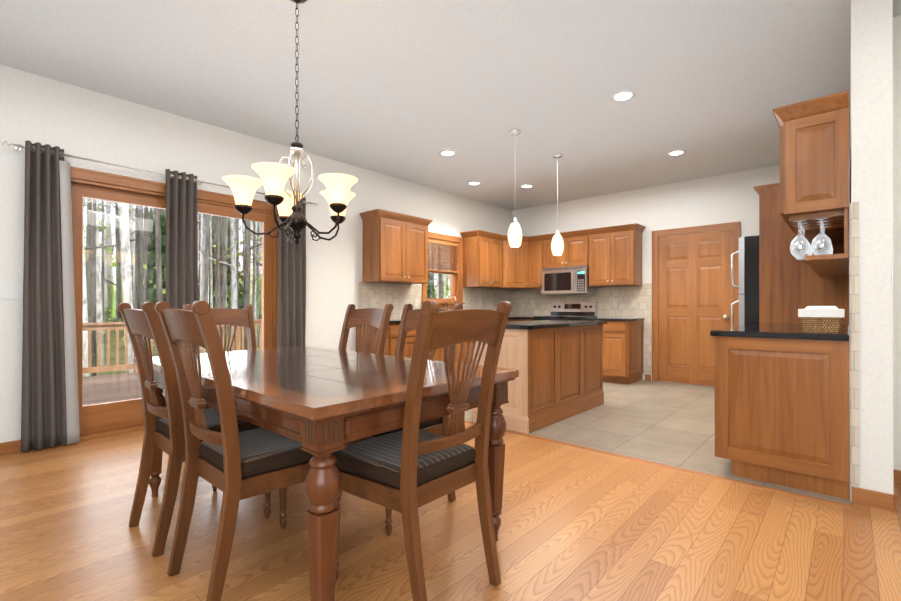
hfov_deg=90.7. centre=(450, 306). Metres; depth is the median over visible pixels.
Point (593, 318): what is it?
countertop
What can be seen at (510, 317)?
countertop
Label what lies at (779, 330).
countertop
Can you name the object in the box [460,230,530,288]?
upper cabinet
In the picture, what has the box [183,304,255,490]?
end chair
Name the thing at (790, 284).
panel
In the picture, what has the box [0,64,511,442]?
wall
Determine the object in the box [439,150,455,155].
recessed light
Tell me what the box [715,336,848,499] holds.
base cabinet
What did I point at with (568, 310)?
range
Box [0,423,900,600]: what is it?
floor
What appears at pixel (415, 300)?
electrical outlet plate
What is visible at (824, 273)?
shelf
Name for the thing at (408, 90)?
ceiling
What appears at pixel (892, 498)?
baseboard
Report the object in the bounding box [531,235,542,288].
upper cabinet
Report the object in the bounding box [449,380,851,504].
floor
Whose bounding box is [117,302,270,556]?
chair
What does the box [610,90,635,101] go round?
recessed light
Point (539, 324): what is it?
island countertop
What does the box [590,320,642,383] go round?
base cabinet
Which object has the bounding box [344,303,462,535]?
chair
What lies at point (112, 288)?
backdrop
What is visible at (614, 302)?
electrical outlet plate
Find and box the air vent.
[686,194,700,209]
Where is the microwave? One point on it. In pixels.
(565, 280)
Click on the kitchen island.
(560, 377)
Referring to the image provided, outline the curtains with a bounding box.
[0,140,319,451]
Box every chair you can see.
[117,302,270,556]
[154,300,312,600]
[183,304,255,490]
[332,300,511,600]
[338,304,393,445]
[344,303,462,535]
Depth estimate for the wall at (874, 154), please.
2.36 m
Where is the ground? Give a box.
[90,314,261,375]
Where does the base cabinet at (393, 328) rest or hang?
on the floor at (668, 423)
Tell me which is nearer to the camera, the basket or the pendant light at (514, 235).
the basket
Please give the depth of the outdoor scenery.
15.02 m
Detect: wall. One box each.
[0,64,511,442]
[512,165,779,386]
[849,0,899,493]
[900,15,900,469]
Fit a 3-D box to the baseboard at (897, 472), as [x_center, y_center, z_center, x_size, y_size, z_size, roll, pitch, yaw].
[3.558,1.013,1.841,2.498,0.084,0.014,0,0,42]
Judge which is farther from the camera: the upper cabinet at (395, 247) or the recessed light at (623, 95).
the upper cabinet at (395, 247)
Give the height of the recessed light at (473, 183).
0.007 m
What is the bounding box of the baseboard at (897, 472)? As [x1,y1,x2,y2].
[894,469,900,484]
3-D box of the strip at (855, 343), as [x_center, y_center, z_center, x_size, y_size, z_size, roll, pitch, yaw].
[2.181,0.202,2.396,0.030,1.530,0.008,0,0,42]
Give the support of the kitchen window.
in the wall at (70, 120)
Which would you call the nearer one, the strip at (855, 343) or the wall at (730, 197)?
the strip at (855, 343)
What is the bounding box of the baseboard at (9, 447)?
[0,440,32,454]
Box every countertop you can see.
[389,316,533,322]
[506,320,606,328]
[579,317,644,320]
[710,323,848,340]
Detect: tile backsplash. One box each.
[358,282,509,318]
[510,283,651,373]
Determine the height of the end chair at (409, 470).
1.078 m
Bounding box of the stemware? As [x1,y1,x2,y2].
[790,218,832,259]
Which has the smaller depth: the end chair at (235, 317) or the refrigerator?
the end chair at (235, 317)
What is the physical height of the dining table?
0.770 m
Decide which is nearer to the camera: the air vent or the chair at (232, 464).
the chair at (232, 464)
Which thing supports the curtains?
attached to the wall at (70, 120)
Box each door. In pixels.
[70,166,277,440]
[652,222,739,386]
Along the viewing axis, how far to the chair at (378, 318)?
2.94 m
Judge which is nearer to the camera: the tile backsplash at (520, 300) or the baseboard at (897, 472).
the baseboard at (897, 472)
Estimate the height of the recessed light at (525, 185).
0.007 m
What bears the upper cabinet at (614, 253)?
attached to the wall at (730, 197)
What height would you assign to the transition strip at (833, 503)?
0.008 m
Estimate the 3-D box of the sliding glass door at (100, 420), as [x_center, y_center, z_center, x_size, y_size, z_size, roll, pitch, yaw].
[-2.466,-0.015,4.116,0.179,2.147,1.856,0,0,42]
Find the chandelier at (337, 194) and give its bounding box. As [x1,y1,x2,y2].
[222,0,357,244]
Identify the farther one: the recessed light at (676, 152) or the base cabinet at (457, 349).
the base cabinet at (457, 349)
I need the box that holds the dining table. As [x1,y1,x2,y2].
[134,346,518,600]
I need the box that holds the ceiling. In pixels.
[0,0,900,210]
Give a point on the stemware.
(801, 246)
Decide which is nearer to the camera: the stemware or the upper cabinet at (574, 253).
the stemware
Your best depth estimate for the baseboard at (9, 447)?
3.21 m
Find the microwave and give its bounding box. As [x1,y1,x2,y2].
[541,266,596,294]
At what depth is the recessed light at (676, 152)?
4.98 m
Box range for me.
[533,302,596,320]
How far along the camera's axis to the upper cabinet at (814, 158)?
2.53 m
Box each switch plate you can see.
[306,293,310,302]
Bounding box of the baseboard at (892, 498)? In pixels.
[887,469,897,511]
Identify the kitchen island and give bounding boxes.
[473,324,603,433]
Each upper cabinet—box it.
[359,209,432,284]
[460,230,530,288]
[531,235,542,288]
[543,229,586,267]
[587,223,645,286]
[773,90,848,273]
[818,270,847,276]
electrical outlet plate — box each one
[371,298,375,306]
[414,299,417,306]
[612,299,616,306]
[631,299,635,306]
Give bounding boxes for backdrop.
[83,199,449,317]
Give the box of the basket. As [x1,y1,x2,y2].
[798,306,844,333]
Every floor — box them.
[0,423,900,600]
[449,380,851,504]
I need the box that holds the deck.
[82,319,261,404]
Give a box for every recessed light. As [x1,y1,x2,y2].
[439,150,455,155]
[467,181,480,185]
[520,184,533,187]
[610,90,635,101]
[667,150,685,155]
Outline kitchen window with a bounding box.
[421,232,464,307]
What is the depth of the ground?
19.08 m
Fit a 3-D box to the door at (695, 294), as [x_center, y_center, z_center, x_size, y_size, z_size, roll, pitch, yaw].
[3.269,-0.010,5.999,1.070,2.144,0.082,0,0,42]
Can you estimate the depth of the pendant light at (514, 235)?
4.35 m
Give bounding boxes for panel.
[753,183,848,324]
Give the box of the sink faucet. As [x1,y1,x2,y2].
[446,294,455,308]
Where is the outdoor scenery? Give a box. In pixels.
[82,198,449,376]
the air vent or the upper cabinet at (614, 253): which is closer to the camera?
the air vent
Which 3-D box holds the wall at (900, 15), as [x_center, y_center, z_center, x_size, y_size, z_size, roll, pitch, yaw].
[3.620,-0.339,1.907,2.490,2.790,0.160,0,0,42]
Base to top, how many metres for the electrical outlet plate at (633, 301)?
0.114 m
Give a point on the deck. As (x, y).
(113, 388)
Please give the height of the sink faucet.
0.344 m
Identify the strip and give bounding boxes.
[449,417,851,509]
[852,202,858,486]
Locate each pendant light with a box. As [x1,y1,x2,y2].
[508,129,521,246]
[551,154,563,254]
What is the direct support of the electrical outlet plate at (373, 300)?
attached to the tile backsplash at (398, 297)
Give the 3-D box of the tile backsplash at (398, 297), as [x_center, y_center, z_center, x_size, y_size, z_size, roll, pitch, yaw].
[-0.022,-0.071,6.746,0.008,0.468,3.359,0,0,42]
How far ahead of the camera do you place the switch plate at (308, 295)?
4.98 m
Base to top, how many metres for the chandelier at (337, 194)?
1.390 m
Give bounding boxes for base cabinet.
[356,323,444,360]
[455,341,472,363]
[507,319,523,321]
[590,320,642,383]
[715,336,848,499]
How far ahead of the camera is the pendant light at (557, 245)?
5.05 m
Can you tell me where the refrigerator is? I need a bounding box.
[731,235,758,326]

